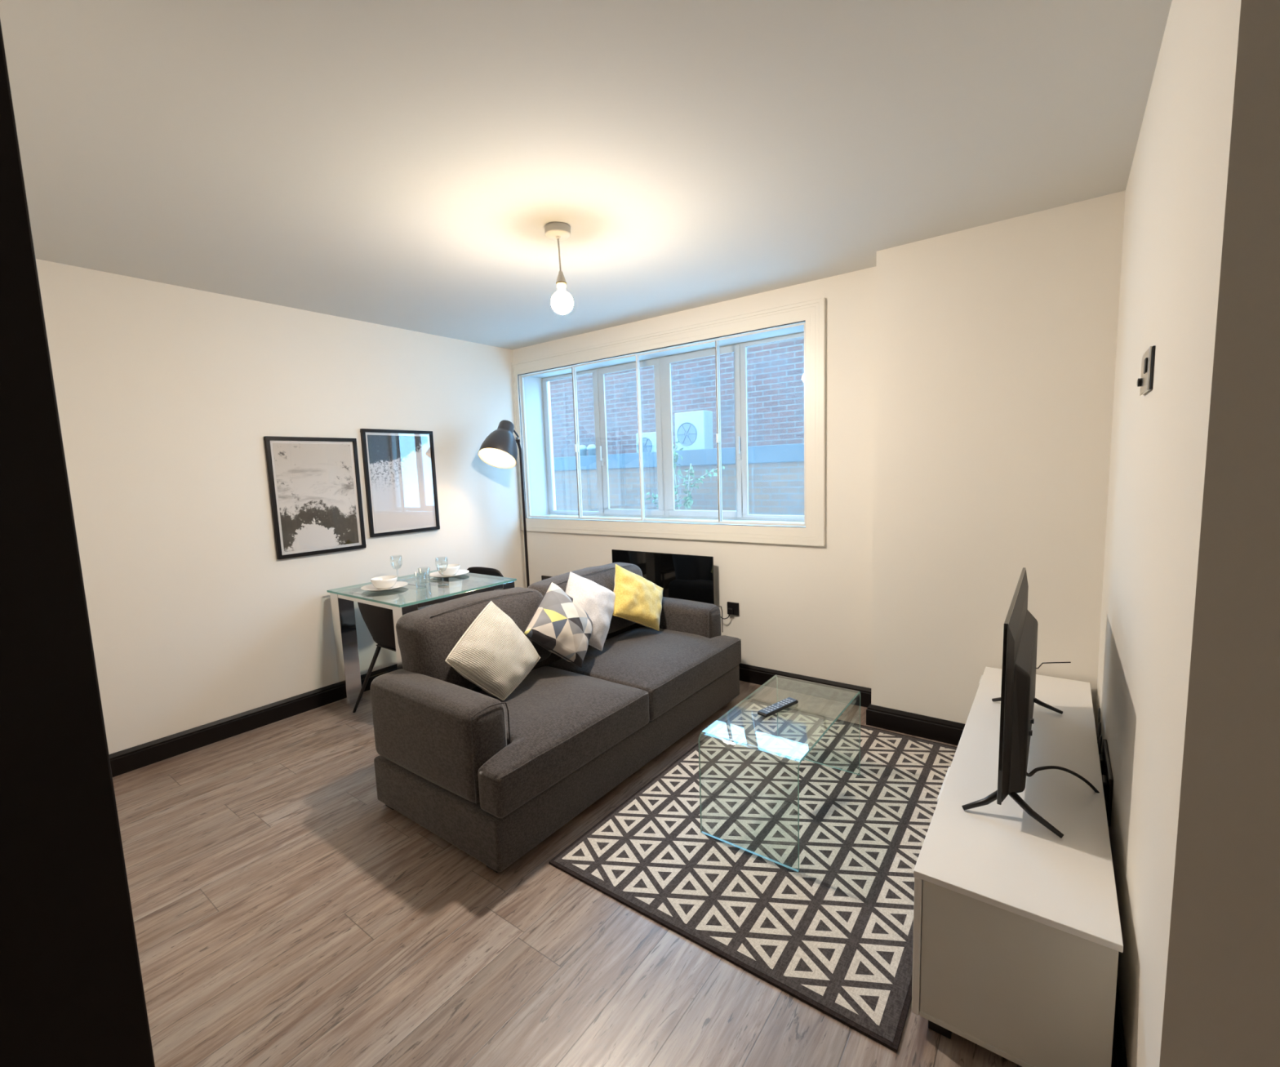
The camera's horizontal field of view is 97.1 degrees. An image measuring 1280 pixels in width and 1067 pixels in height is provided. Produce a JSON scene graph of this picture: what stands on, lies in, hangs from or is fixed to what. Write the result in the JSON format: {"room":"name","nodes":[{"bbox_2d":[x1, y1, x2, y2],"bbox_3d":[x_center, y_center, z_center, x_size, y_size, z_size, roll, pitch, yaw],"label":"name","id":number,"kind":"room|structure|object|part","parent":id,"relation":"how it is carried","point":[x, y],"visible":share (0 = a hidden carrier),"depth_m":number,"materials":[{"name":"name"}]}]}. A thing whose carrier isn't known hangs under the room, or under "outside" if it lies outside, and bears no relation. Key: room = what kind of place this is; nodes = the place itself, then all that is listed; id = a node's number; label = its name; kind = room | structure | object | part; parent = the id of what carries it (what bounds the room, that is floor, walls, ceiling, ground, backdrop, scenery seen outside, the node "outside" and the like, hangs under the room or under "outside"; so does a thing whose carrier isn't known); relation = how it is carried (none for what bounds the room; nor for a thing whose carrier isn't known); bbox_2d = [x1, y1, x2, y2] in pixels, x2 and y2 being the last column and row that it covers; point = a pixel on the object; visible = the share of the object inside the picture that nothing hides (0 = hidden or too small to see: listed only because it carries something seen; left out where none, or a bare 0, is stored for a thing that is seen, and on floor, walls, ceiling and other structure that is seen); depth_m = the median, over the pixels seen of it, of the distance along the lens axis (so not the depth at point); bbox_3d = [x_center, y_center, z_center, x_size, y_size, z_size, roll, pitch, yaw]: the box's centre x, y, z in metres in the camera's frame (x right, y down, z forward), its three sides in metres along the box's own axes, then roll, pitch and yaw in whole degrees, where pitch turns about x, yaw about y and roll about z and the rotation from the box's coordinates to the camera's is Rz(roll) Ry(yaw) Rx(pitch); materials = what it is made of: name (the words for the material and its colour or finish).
{"room":"living room","nodes":[
{"label":"living room","id":0,"kind":"room"},
{"bbox_2d":[35,258,526,754],"bbox_3d":[-1.987,-0.148,3.617,0.200,2.400,3.760,3,8,36],"label":"wall","id":1,"kind":"structure","parent":0,"point":[168,396],"depth_m":3.08,"materials":[{"name":"paint"}]},
{"bbox_2d":[109,663,397,777],"bbox_3d":[-1.865,0.994,3.671,0.020,0.110,3.063,3,8,36],"label":"baseboard","id":2,"kind":"structure","parent":1,"relation":"attached to","point":[126,760],"depth_m":3.10,"materials":[{"name":"black paint"}]},
{"bbox_2d":[263,435,366,559],"bbox_3d":[-1.964,-0.229,3.454,0.024,0.707,0.522,3,8,36],"label":"framed picture","id":3,"kind":"object","parent":1,"relation":"attached to","point":[314,483],"visible":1,"depth_m":3.44,"materials":[{"name":"white paper"}]},
{"bbox_2d":[360,428,439,537],"bbox_3d":[-1.635,-0.354,3.891,0.024,0.706,0.518,3,8,36],"label":"framed picture","id":4,"kind":"object","parent":1,"relation":"attached to","point":[399,465],"visible":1,"depth_m":3.88,"materials":[{"name":"black paint"}]},
{"bbox_2d":[112,680,1022,1066],"bbox_3d":[-0.365,1.318,1.359,5.600,0.120,5.760,3,8,36],"label":"floor","id":5,"kind":"structure","parent":0,"point":[285,915],"depth_m":1.68,"materials":[{"name":"brown wood"}]},
{"bbox_2d":[352,602,395,712],"bbox_3d":[-1.385,0.708,3.417,0.505,0.709,0.520,3,8,36],"label":"dining chair","id":6,"kind":"object","parent":5,"relation":"on","point":[379,620],"visible":0.48,"depth_m":3.23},
{"bbox_3d":[-1.634,0.865,3.392,0.203,0.420,0.025,-3,7,-12],"label":"leg","id":7,"kind":"part","parent":6,"relation":"part of","materials":[{"name":"black metal"}]},
{"bbox_3d":[-1.386,0.659,3.414,0.280,0.008,0.280,3,8,36],"label":"leg frame","id":8,"kind":"part","parent":6,"relation":"part of","materials":[{"name":"black metal"}]},
{"bbox_2d":[327,569,516,705],"bbox_3d":[-1.343,0.677,3.587,0.810,0.722,0.803,3,8,36],"label":"dining table","id":9,"kind":"object","parent":5,"relation":"on","point":[341,601],"visible":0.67,"depth_m":3.49,"materials":[{"name":"clear glass"}]},
{"bbox_3d":[-1.829,0.708,3.524,0.095,0.709,0.095,3,8,36],"label":"leg","id":10,"kind":"part","parent":9,"relation":"part of","materials":[{"name":"silver metal"}]},
{"bbox_3d":[-1.577,0.387,3.252,0.608,0.026,0.028,3,8,36],"label":"rail","id":11,"kind":"part","parent":9,"relation":"part of","materials":[{"name":"silver metal"}]},
{"bbox_2d":[360,581,408,591],"bbox_3d":[-1.554,0.327,3.442,0.264,0.020,0.264,3,8,36],"label":"dinner plate","id":12,"kind":"object","parent":9,"relation":"on","point":[398,584],"visible":0.7,"depth_m":3.43,"materials":[{"name":"white ceramic"}]},
{"bbox_2d":[370,575,397,589],"bbox_3d":[-1.555,0.300,3.439,0.150,0.062,0.150,3,8,36],"label":"bowl","id":13,"kind":"object","parent":12,"relation":"on","point":[384,582],"visible":1,"depth_m":3.40,"materials":[{"name":"white ceramic"}]},
{"bbox_3d":[-1.663,0.331,3.777,0.028,0.026,0.589,3,8,36],"label":"rail","id":14,"kind":"part","parent":9,"relation":"part of","materials":[{"name":"silver metal"}]},
{"bbox_3d":[-1.263,0.735,3.107,0.095,0.709,0.095,3,8,36],"label":"leg","id":15,"kind":"part","parent":9,"relation":"part of","materials":[{"name":"silver metal"}]},
{"bbox_2d":[413,572,426,588],"bbox_3d":[-1.328,0.284,3.425,0.073,0.095,0.073,3,8,36],"label":"tumbler","id":16,"kind":"object","parent":9,"relation":"on","point":[425,572],"visible":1,"depth_m":3.42,"materials":[{"name":"clear glass"}]},
{"bbox_3d":[-1.356,0.325,3.547,0.810,0.012,0.803,3,8,36],"label":"glass","id":17,"kind":"part","parent":9,"relation":"part of","materials":[{"name":"teal"}]},
{"bbox_3d":[-1.423,0.632,4.069,0.095,0.709,0.095,3,8,36],"label":"leg","id":18,"kind":"part","parent":9,"relation":"part of","materials":[{"name":"silver metal"}]},
{"bbox_2d":[435,556,448,586],"bbox_3d":[-1.223,0.233,3.497,0.076,0.172,0.076,-5,7,-26],"label":"wine glass","id":19,"kind":"object","parent":9,"relation":"on","point":[446,557],"visible":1,"depth_m":3.50,"materials":[{"name":"clear glass"}]},
{"bbox_2d":[428,568,469,577],"bbox_3d":[-1.289,0.276,3.815,0.264,0.020,0.264,3,8,36],"label":"dinner plate","id":20,"kind":"object","parent":9,"relation":"on","point":[436,574],"visible":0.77,"depth_m":3.81,"materials":[{"name":"white ceramic"}]},
{"bbox_2d":[436,564,460,576],"bbox_3d":[-1.290,0.249,3.812,0.150,0.062,0.150,3,8,36],"label":"bowl","id":21,"kind":"object","parent":20,"relation":"on","point":[451,569],"visible":1,"depth_m":3.77,"materials":[{"name":"white ceramic"}]},
{"bbox_3d":[-1.047,0.360,3.322,0.028,0.026,0.589,3,8,36],"label":"rail","id":22,"kind":"part","parent":9,"relation":"part of","materials":[{"name":"silver metal"}]},
{"bbox_3d":[-1.133,0.304,3.847,0.608,0.026,0.028,3,8,36],"label":"rail","id":23,"kind":"part","parent":9,"relation":"part of","materials":[{"name":"silver metal"}]},
{"bbox_3d":[-0.857,0.659,3.652,0.095,0.709,0.095,3,8,36],"label":"leg","id":24,"kind":"part","parent":9,"relation":"part of","materials":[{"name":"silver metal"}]},
{"bbox_2d":[461,566,503,591],"bbox_3d":[-1.195,0.634,3.848,0.505,0.745,0.520,3,8,36],"label":"dining chair","id":25,"kind":"object","parent":5,"relation":"on","point":[467,584],"visible":0.11,"depth_m":4.02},
{"bbox_2d":[478,420,529,587],"bbox_3d":[-0.965,0.039,4.359,0.312,1.789,0.606,1,7,22],"label":"floor lamp","id":26,"kind":"object","parent":5,"relation":"on","point":[499,449],"visible":0.81,"depth_m":4.20,"materials":[{"name":"black metal"}]},
{"bbox_3d":[-1.021,-0.654,4.134,0.278,0.358,0.316,3,8,36],"label":"lamp shade","id":27,"kind":"part","parent":26,"relation":"part of","materials":[{"name":"black metal"}]},
{"bbox_2d":[370,562,741,872],"bbox_3d":[-0.285,0.672,2.860,0.867,0.822,1.830,3,8,36],"label":"sofa","id":28,"kind":"object","parent":5,"relation":"on","point":[491,777],"visible":0.86,"depth_m":2.33,"materials":[{"name":"fabric"}]},
{"bbox_3d":[-0.804,0.772,2.228,0.710,0.372,0.185,3,8,36],"label":"arm","id":29,"kind":"part","parent":28,"relation":"part of","materials":[{"name":"fabric"}]},
{"bbox_2d":[395,586,551,689],"bbox_3d":[-0.754,0.494,2.686,0.306,0.394,0.759,3,8,36],"label":"cushion","id":30,"kind":"object","parent":28,"relation":"on","point":[426,636],"depth_m":2.44,"materials":[{"name":"fabric"}]},
{"bbox_2d":[444,600,540,700],"bbox_3d":[-0.630,0.512,2.464,0.241,0.378,0.425,0,7,21],"label":"cushion","id":31,"kind":"object","parent":28,"relation":"on","point":[493,654],"visible":1,"depth_m":2.40,"materials":[{"name":"beige fabric"}]},
{"bbox_3d":[-0.540,0.643,3.045,0.135,0.404,1.466,3,8,36],"label":"frame","id":32,"kind":"part","parent":28,"relation":"part of","materials":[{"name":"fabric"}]},
{"bbox_2d":[523,581,592,667],"bbox_3d":[-0.383,0.451,2.760,0.241,0.396,0.405,0,7,14],"label":"cushion","id":33,"kind":"object","parent":28,"relation":"on","point":[558,624],"visible":1,"depth_m":2.70,"materials":[{"name":"multicoloured fabric"}]},
{"bbox_2d":[477,666,649,817],"bbox_3d":[-0.486,0.807,2.441,0.682,0.205,0.877,3,8,36],"label":"seat cushion","id":34,"kind":"object","parent":28,"relation":"on","point":[562,720],"depth_m":2.24,"materials":[{"name":"fabric"}]},
{"bbox_2d":[528,562,642,653],"bbox_3d":[-0.283,0.404,3.320,0.304,0.393,0.872,3,8,36],"label":"cushion","id":35,"kind":"object","parent":28,"relation":"on","point":[604,575],"depth_m":3.27,"materials":[{"name":"fabric"}]},
{"bbox_2d":[565,571,615,651],"bbox_3d":[-0.265,0.407,3.040,0.200,0.421,0.466,3,8,36],"label":"cushion","id":36,"kind":"object","parent":28,"relation":"on","point":[597,601],"visible":0.61,"depth_m":2.97,"materials":[{"name":"fabric"}]},
{"bbox_2d":[612,564,663,631],"bbox_3d":[-0.004,0.373,3.311,0.477,0.401,0.213,-6,8,-32],"label":"cushion","id":37,"kind":"object","parent":28,"relation":"on","point":[638,600],"visible":0.98,"depth_m":3.24,"materials":[{"name":"yellow fabric"}]},
{"bbox_2d":[547,626,741,720],"bbox_3d":[0.053,0.706,3.165,0.682,0.205,0.931,3,8,36],"label":"seat cushion","id":38,"kind":"object","parent":28,"relation":"on","point":[673,664],"depth_m":2.96,"materials":[{"name":"fabric"}]},
{"bbox_3d":[0.172,0.590,3.540,0.710,0.372,0.185,3,8,36],"label":"arm","id":39,"kind":"part","parent":28,"relation":"part of","materials":[{"name":"fabric"}]},
{"bbox_2d":[548,699,957,1052],"bbox_3d":[0.638,1.106,2.347,1.160,0.009,1.677,3,8,36],"label":"rug","id":40,"kind":"object","parent":5,"relation":"on","point":[834,934],"visible":0.93,"depth_m":2.02,"materials":[{"name":"fabric"}]},
{"bbox_2d":[698,675,860,871],"bbox_3d":[0.597,0.909,2.311,0.383,0.392,0.740,3,8,36],"label":"coffee table","id":41,"kind":"object","parent":40,"relation":"on","point":[773,677],"visible":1,"depth_m":2.15,"materials":[{"name":"clear glass"}]},
{"bbox_2d":[757,697,798,717],"bbox_3d":[0.563,0.706,2.302,0.210,0.017,0.049,-7,8,-38],"label":"remote control","id":42,"kind":"object","parent":41,"relation":"on","point":[788,702],"visible":1,"depth_m":2.29,"materials":[{"name":"black plastic"}]},
{"bbox_2d":[911,666,1123,1066],"bbox_3d":[1.289,0.926,1.910,0.397,0.420,1.632,3,8,36],"label":"tv stand","id":43,"kind":"object","parent":5,"relation":"on","point":[1017,942],"visible":0.97,"depth_m":1.32,"materials":[{"name":"white laminate"}]},
{"bbox_3d":[0.826,0.967,1.576,0.016,0.357,0.538,3,8,36],"label":"door","id":44,"kind":"part","parent":43,"relation":"part of","materials":[{"name":"white laminate"}]},
{"bbox_3d":[0.937,0.798,1.745,0.018,0.015,0.120,3,8,36],"label":"handle","id":45,"kind":"part","parent":43,"relation":"part of","materials":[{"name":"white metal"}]},
{"bbox_3d":[0.999,0.787,1.828,0.018,0.015,0.120,3,8,36],"label":"handle","id":46,"kind":"part","parent":43,"relation":"part of","materials":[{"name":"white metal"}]},
{"bbox_3d":[1.304,1.084,1.916,0.355,0.014,1.620,3,8,36],"label":"panel","id":47,"kind":"part","parent":43,"relation":"part of","materials":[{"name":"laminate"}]},
{"bbox_2d":[961,567,1064,838],"bbox_3d":[1.232,0.452,1.817,0.228,0.545,0.902,3,8,36],"label":"television","id":48,"kind":"object","parent":43,"relation":"on","point":[1017,699],"visible":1,"depth_m":1.53,"materials":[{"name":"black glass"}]},
{"bbox_2d":[1035,662,1071,668],"bbox_3d":[1.466,0.470,2.019,0.132,0.025,0.021,-2,6,-1],"label":"lead","id":49,"kind":"object","parent":48,"relation":"attached to","point":[1043,662],"visible":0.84,"depth_m":2.02,"materials":[{"name":"black plastic"}]},
{"bbox_2d":[1026,765,1108,826],"bbox_3d":[1.214,0.758,1.610,0.290,0.228,0.021,-3,7,-10],"label":"power cable","id":50,"kind":"object","parent":48,"relation":"attached to","point":[1034,771],"visible":0.74,"depth_m":1.60,"materials":[{"name":"black rubber"}]},
{"bbox_3d":[0.823,0.995,1.258,0.355,0.345,0.016,3,8,36],"label":"panel","id":51,"kind":"part","parent":43,"relation":"part of","materials":[{"name":"laminate"}]},
{"bbox_2d":[0,0,1172,350],"bbox_3d":[-0.454,-1.199,1.075,5.600,0.150,5.760,3,8,36],"label":"ceiling","id":52,"kind":"structure","parent":0,"point":[402,164],"depth_m":1.72,"materials":[{"name":"paint"}]},
{"bbox_2d":[544,222,573,314],"bbox_3d":[-0.336,-1.098,2.366,0.106,0.349,0.106,3,8,36],"label":"pendant light","id":53,"kind":"object","parent":52,"relation":"hanging from","point":[562,302],"visible":1,"depth_m":2.34,"materials":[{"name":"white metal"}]},
{"bbox_3d":[-0.336,-1.157,2.358,0.013,0.150,0.007,3,8,36],"label":"cord","id":54,"kind":"part","parent":53,"relation":"part of","materials":[{"name":"white plastic"}]},
{"bbox_3d":[-0.327,-0.979,2.376,0.094,0.110,0.094,3,8,36],"label":"bulb","id":55,"kind":"part","parent":53,"relation":"part of","materials":[{"name":"white glass"}]},
{"bbox_2d":[512,266,875,688],"bbox_3d":[0.305,-0.275,4.025,2.991,2.400,0.360,3,8,36],"label":"wall","id":56,"kind":"structure","parent":0,"point":[804,610],"depth_m":3.33,"materials":[{"name":"paint"}]},
{"bbox_2d":[541,575,552,580],"bbox_3d":[-0.761,0.396,4.677,0.146,0.086,0.016,3,8,36],"label":"wall socket","id":57,"kind":"object","parent":56,"relation":"attached to","point":[543,577],"visible":0.34,"depth_m":4.69,"materials":[{"name":"black plastic"}]},
{"bbox_2d":[611,549,714,604],"bbox_3d":[0.163,0.355,3.940,0.840,0.457,0.085,3,8,36],"label":"heater","id":58,"kind":"object","parent":56,"relation":"attached to","point":[681,576],"visible":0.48,"depth_m":3.81,"materials":[{"name":"black glass"}]},
{"bbox_2d":[515,314,810,532],"bbox_3d":[0.011,-0.670,3.995,2.462,1.241,0.070,3,8,36],"label":"window","id":59,"kind":"structure","parent":56,"relation":"in","point":[805,320],"depth_m":3.80,"materials":[{"name":"paint"}]},
{"bbox_3d":[-0.713,-0.705,4.539,0.601,1.162,0.014,3,8,36],"label":"sash","id":60,"kind":"part","parent":59,"relation":"part of","materials":[{"name":"white metal"}]},
{"bbox_3d":[-0.246,-0.680,4.173,0.620,1.162,0.014,3,8,36],"label":"sash","id":61,"kind":"part","parent":59,"relation":"part of","materials":[{"name":"white metal"}]},
{"bbox_3d":[0.260,-0.658,3.822,0.642,1.162,0.014,3,8,36],"label":"sash","id":62,"kind":"part","parent":59,"relation":"part of","materials":[{"name":"white metal"}]},
{"bbox_3d":[0.494,-0.608,3.616,0.010,0.060,0.010,3,8,36],"label":"finger pull","id":63,"kind":"part","parent":59,"relation":"part of","materials":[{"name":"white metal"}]},
{"bbox_3d":[0.730,-0.633,3.452,0.585,1.162,0.014,3,8,36],"label":"sash","id":64,"kind":"part","parent":59,"relation":"part of","materials":[{"name":"white metal"}]},
{"bbox_2d":[523,324,804,515],"bbox_3d":[0.082,-0.683,4.102,2.414,1.184,0.217,3,8,36],"label":"window frame","id":65,"kind":"structure","parent":56,"relation":"attached to","point":[532,384],"depth_m":4.77,"materials":[{"name":"paint"}]},
{"bbox_2d":[511,297,826,546],"bbox_3d":[0.010,-0.661,3.953,2.575,1.380,0.024,3,8,36],"label":"trim","id":66,"kind":"structure","parent":56,"relation":"attached to","point":[815,308],"depth_m":3.48,"materials":[{"name":"paint"}]},
{"bbox_2d":[531,514,805,526],"bbox_3d":[0.107,-0.101,4.173,2.416,0.013,0.202,3,8,36],"label":"window sill","id":67,"kind":"structure","parent":56,"relation":"attached to","point":[726,520],"depth_m":4.01,"materials":[{"name":"white paint"}]},
{"bbox_2d":[542,332,804,521],"bbox_3d":[0.149,-0.701,4.191,2.422,1.172,0.060,3,8,36],"label":"window","id":68,"kind":"structure","parent":56,"relation":"in","point":[662,366],"depth_m":4.16,"materials":[{"name":"white plastic"}]},
{"bbox_3d":[-0.312,-0.620,4.527,0.024,0.155,0.032,3,8,36],"label":"handle","id":69,"kind":"part","parent":68,"relation":"part of","materials":[{"name":"white plastic"}]},
{"bbox_3d":[0.666,-0.573,3.805,0.024,0.155,0.032,3,8,36],"label":"handle","id":70,"kind":"part","parent":68,"relation":"part of","materials":[{"name":"white plastic"}]},
{"bbox_2d":[727,601,738,615],"bbox_3d":[0.599,0.489,3.667,0.082,0.082,0.032,3,8,36],"label":"wall socket","id":71,"kind":"object","parent":56,"relation":"attached to","point":[732,607],"visible":1,"depth_m":3.66,"materials":[{"name":"black plastic"}]},
{"bbox_2d":[738,662,871,707],"bbox_3d":[0.192,0.881,4.032,2.891,0.110,0.020,3,8,36],"label":"baseboard","id":72,"kind":"structure","parent":56,"relation":"attached to","point":[748,673],"depth_m":3.42,"materials":[{"name":"black paint"}]},
{"bbox_2d":[871,190,1125,724],"bbox_3d":[1.739,-0.191,2.830,0.940,2.400,0.583,3,8,36],"label":"wall pier","id":73,"kind":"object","parent":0,"point":[996,342],"visible":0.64,"depth_m":2.55,"materials":[{"name":"paint"}]},
{"bbox_2d":[866,704,964,745],"bbox_3d":[1.584,0.979,2.730,0.940,0.110,0.020,3,8,36],"label":"baseboard","id":74,"kind":"object","parent":73,"relation":"attached to","point":[936,729],"visible":0.35,"depth_m":2.86,"materials":[{"name":"black paint"}]},
{"bbox_2d":[1094,0,1279,1066],"bbox_3d":[2.172,-0.036,1.329,1.589,2.400,2.497,3,8,36],"label":"wall","id":75,"kind":"structure","parent":0,"point":[1188,691],"depth_m":0.84,"materials":[{"name":"paint"}]},
{"bbox_2d":[1098,738,1113,826],"bbox_3d":[1.474,0.785,1.810,0.040,0.150,0.300,3,8,36],"label":"wall socket","id":76,"kind":"object","parent":75,"relation":"attached to","point":[1104,760],"visible":0.44,"depth_m":1.72,"materials":[{"name":"black plastic"}]},
{"bbox_2d":[1097,707,1102,754],"bbox_3d":[1.613,0.734,1.988,0.015,0.244,0.325,3,8,39],"label":"cable bundle","id":77,"kind":"object","parent":76,"relation":"attached to","point":[1099,732],"visible":0.66,"depth_m":1.92,"materials":[{"name":"black plastic"}]},
{"bbox_2d":[1111,975,1127,1066],"bbox_3d":[1.386,1.103,1.694,0.020,0.110,1.934,3,8,36],"label":"baseboard","id":78,"kind":"structure","parent":75,"relation":"attached to","point":[1118,1053],"depth_m":1.25,"materials":[{"name":"black paint"}]},
{"bbox_2d":[1137,345,1155,395],"bbox_3d":[1.205,-0.385,1.349,0.017,0.098,0.164,3,8,36],"label":"outlet","id":79,"kind":"object","parent":75,"relation":"attached to","point":[1145,382],"visible":1,"depth_m":1.31,"materials":[{"name":"silver plastic"}]},
{"bbox_3d":[-1.711,0.252,-0.010,0.120,2.400,2.217,3,8,36],"label":"wall","id":80,"kind":"structure","parent":0,"visible":0},
{"bbox_2d":[0,19,155,1066],"bbox_3d":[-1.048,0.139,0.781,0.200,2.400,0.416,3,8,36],"label":"door","id":81,"kind":"structure","parent":80,"relation":"in","point":[72,993],"depth_m":0.84,"materials":[{"name":"black paint"}]},
{"bbox_3d":[1.642,-1.252,10.823,15.000,0.320,4.000,3,8,36],"label":"flat roof","id":82,"kind":"structure","parent":0,"visible":0},
{"bbox_2d":[579,444,587,456],"bbox_3d":[-1.084,-1.488,10.686,0.200,0.370,0.200,3,8,36],"label":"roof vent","id":83,"kind":"object","parent":82,"relation":"on","point":[583,448],"visible":0.52,"depth_m":10.61,"materials":[{"name":"white metal"}]},
{"bbox_2d":[586,444,595,455],"bbox_3d":[-0.891,-1.478,10.544,0.200,0.370,0.200,3,8,36],"label":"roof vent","id":84,"kind":"object","parent":82,"relation":"on","point":[591,448],"visible":0.59,"depth_m":10.47,"materials":[{"name":"white metal"}]},
{"bbox_2d":[635,431,656,453],"bbox_3d":[0.208,-1.554,10.207,0.460,0.520,0.336,3,8,36],"label":"air conditioner","id":85,"kind":"object","parent":82,"relation":"on","point":[649,439],"visible":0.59,"depth_m":10.05,"materials":[{"name":"white metal"}]},
{"bbox_2d":[637,437,652,452],"bbox_3d":[0.082,-1.559,10.099,0.313,0.313,0.016,3,8,36],"label":"fan grille","id":86,"kind":"object","parent":85,"relation":"attached to","point":[646,442],"depth_m":10.07,"materials":[{"name":"grey metal"}]},
{"bbox_2d":[674,410,713,450],"bbox_3d":[0.891,-1.616,9.377,0.560,0.780,0.316,3,8,36],"label":"air conditioner","id":87,"kind":"object","parent":82,"relation":"on","point":[693,429],"visible":0.85,"depth_m":9.23,"materials":[{"name":"white metal"}]},
{"bbox_2d":[676,422,697,445],"bbox_3d":[0.765,-1.632,9.280,0.381,0.381,0.016,3,8,36],"label":"fan grille","id":88,"kind":"object","parent":87,"relation":"attached to","point":[686,432],"depth_m":9.28,"materials":[{"name":"grey metal"}]},
{"label":"outside","id":89,"kind":"structure","parent":0,"visible":0},
{"bbox_3d":[1.322,0.662,9.671,26.000,0.200,9.640,3,8,36],"label":"ground","id":90,"kind":"structure","parent":89,"visible":0},
{"bbox_2d":[549,337,804,457],"bbox_3d":[1.710,-3.287,13.311,22.000,6.800,0.500,3,8,36],"label":"brick building","id":91,"kind":"structure","parent":90,"relation":"on","point":[775,371],"depth_m":13.16,"materials":[{"name":"red brick"}]},
{"bbox_2d":[553,443,804,521],"bbox_3d":[0.375,-0.335,9.165,15.000,1.960,0.350,3,8,36],"label":"wall","id":92,"kind":"structure","parent":90,"relation":"on","point":[775,473],"depth_m":8.51,"materials":[{"name":"brown brick"}]},
{"bbox_2d":[645,439,724,518],"bbox_3d":[0.679,-0.297,8.275,0.304,2.166,1.392,-8,9,-44],"label":"climbing shrub","id":93,"kind":"object","parent":90,"relation":"on","point":[688,500],"visible":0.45,"depth_m":8.21,"materials":[{"name":"green plant"}]}
]}

